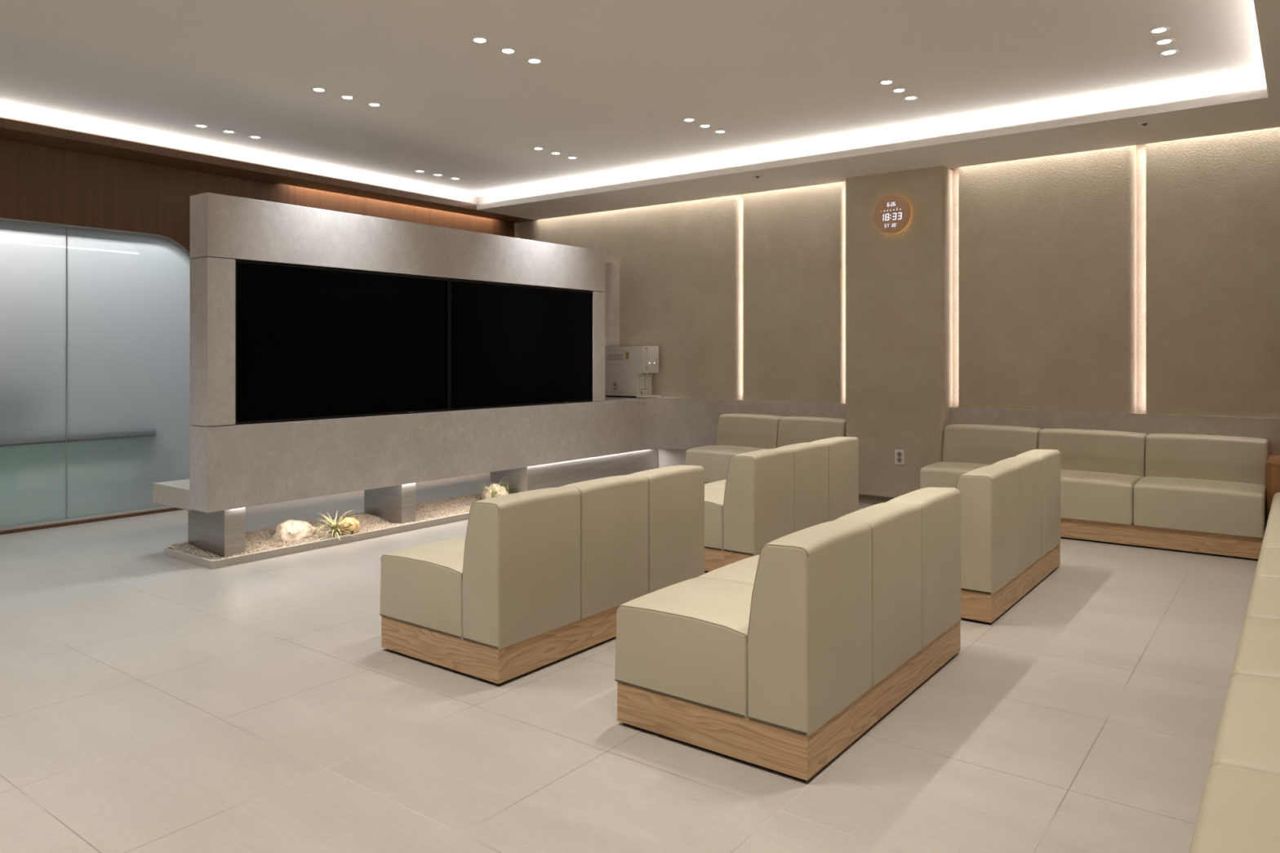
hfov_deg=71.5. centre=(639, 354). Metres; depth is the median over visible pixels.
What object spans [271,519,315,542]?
rock
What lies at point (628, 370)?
water dispenser
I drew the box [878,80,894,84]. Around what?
recessed light
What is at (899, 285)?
wall column
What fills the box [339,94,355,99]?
recessed light
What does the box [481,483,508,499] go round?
rock
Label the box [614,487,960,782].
bench
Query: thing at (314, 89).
recessed light
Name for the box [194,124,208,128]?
recessed light
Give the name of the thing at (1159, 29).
recessed light
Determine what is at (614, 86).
ceiling
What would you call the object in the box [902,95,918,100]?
recessed light
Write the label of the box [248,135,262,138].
recessed light
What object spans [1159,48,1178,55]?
recessed light
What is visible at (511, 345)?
television
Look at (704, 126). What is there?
recessed light
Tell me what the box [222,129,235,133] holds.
recessed light
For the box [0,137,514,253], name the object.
wall
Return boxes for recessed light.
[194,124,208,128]
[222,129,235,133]
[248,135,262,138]
[311,87,326,92]
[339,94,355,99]
[367,102,382,106]
[414,169,425,172]
[432,173,443,176]
[449,177,460,179]
[471,36,488,43]
[499,47,516,53]
[526,57,542,63]
[532,146,544,150]
[550,151,561,155]
[566,156,577,159]
[682,117,695,121]
[698,124,711,128]
[714,129,726,133]
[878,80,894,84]
[891,88,906,93]
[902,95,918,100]
[1148,26,1169,34]
[1154,38,1174,44]
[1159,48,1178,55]
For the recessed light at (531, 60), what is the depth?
5.01 m
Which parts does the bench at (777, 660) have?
seat, seat, backrest, backrest, backrest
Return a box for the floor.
[0,471,1257,852]
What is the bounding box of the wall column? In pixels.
[845,165,952,497]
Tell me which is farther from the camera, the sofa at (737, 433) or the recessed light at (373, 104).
the sofa at (737, 433)
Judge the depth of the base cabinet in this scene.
5.44 m
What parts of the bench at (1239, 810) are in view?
seat, seat, seat, seat, seat, seat, seat, seat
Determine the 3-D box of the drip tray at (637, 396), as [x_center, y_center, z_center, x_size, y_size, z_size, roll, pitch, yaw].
[0.085,0.410,8.746,0.112,0.012,0.270,0,0,37]
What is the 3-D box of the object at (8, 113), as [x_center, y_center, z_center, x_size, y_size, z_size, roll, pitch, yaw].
[-4.277,-1.607,6.087,0.150,0.107,9.800,0,0,37]
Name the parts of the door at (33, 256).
rail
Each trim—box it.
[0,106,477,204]
[0,217,191,258]
[0,507,182,534]
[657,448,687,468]
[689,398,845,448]
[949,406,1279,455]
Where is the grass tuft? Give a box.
[501,481,515,493]
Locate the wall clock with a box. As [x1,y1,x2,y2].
[873,195,911,233]
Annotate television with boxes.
[235,260,449,424]
[449,279,592,410]
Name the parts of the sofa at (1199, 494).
seat, backrest, backrest, seat, seat, backrest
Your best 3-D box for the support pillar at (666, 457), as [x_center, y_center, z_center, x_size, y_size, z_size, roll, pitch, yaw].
[0.156,1.040,8.943,0.870,0.400,0.079,0,0,37]
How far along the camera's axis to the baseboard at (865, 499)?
7.38 m
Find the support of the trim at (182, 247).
attached to the wall at (39, 183)
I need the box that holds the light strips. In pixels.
[742,143,1146,413]
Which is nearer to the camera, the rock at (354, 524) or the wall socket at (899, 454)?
the rock at (354, 524)
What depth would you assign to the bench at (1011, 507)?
4.27 m
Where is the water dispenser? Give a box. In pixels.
[604,346,661,397]
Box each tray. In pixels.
[164,512,469,569]
[635,395,661,397]
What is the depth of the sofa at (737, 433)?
7.80 m
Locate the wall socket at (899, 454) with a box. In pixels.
[894,448,904,464]
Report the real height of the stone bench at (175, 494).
0.125 m
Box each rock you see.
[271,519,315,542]
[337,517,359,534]
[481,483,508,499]
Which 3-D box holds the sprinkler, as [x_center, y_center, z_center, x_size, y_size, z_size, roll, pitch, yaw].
[3.252,-1.486,5.725,0.080,0.014,0.080,0,0,37]
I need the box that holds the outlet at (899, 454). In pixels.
[897,452,902,457]
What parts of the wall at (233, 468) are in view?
panel, steel leg, steel leg, header panel, panel, steel leg, panel, return panel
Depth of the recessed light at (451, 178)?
8.34 m
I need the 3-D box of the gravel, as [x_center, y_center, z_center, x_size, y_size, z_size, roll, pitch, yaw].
[-1.887,1.193,6.399,0.554,0.058,2.693,0,0,37]
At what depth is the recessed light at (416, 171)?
8.01 m
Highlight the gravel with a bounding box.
[168,493,482,560]
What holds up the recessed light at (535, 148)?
in the ceiling at (614, 86)
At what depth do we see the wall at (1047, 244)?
6.78 m
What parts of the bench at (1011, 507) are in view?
backrest, backrest, backrest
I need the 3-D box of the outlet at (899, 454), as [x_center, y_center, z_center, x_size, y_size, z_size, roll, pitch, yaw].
[2.105,0.808,7.208,0.042,0.042,0.001,0,0,37]
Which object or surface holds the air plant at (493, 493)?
on the gravel
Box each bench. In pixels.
[152,479,192,511]
[379,465,704,685]
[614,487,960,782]
[704,436,858,572]
[946,448,1060,624]
[1188,492,1279,852]
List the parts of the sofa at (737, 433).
seat, backrest, backrest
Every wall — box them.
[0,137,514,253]
[187,192,689,557]
[514,127,1279,418]
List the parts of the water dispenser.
dispense lever, dispense lever, panel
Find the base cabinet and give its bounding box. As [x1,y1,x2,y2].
[1266,454,1279,521]
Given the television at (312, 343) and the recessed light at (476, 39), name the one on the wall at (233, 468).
the television at (312, 343)
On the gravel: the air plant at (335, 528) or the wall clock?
the air plant at (335, 528)
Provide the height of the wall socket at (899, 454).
0.120 m
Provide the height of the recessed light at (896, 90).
0.004 m
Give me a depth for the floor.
2.92 m
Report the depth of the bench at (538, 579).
3.60 m
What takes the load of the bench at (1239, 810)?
on the floor
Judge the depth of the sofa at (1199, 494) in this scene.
5.88 m
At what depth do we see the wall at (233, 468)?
6.21 m
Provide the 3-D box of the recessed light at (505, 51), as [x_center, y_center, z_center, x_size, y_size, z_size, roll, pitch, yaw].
[-0.720,-1.658,4.849,0.094,0.004,0.094,0,0,37]
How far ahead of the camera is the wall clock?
7.22 m
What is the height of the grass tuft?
0.143 m
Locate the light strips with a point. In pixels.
(1140, 148)
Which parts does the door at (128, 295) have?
rail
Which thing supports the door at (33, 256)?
in the wall at (39, 183)
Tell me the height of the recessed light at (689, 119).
0.004 m
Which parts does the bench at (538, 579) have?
seat, backrest, backrest, backrest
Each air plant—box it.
[309,510,359,540]
[471,478,512,497]
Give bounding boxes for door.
[0,220,66,531]
[66,226,191,522]
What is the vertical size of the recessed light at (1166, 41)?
0.004 m
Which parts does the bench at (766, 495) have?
seat, seat, backrest, backrest, backrest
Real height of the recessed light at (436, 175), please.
0.004 m
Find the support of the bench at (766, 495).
on the floor
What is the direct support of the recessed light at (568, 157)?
in the ceiling at (614, 86)
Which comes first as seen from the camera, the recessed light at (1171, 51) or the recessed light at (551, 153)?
the recessed light at (1171, 51)
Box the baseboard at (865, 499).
[858,493,893,504]
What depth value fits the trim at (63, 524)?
6.55 m
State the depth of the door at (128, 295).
6.78 m
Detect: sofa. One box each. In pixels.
[685,413,845,484]
[920,424,1268,560]

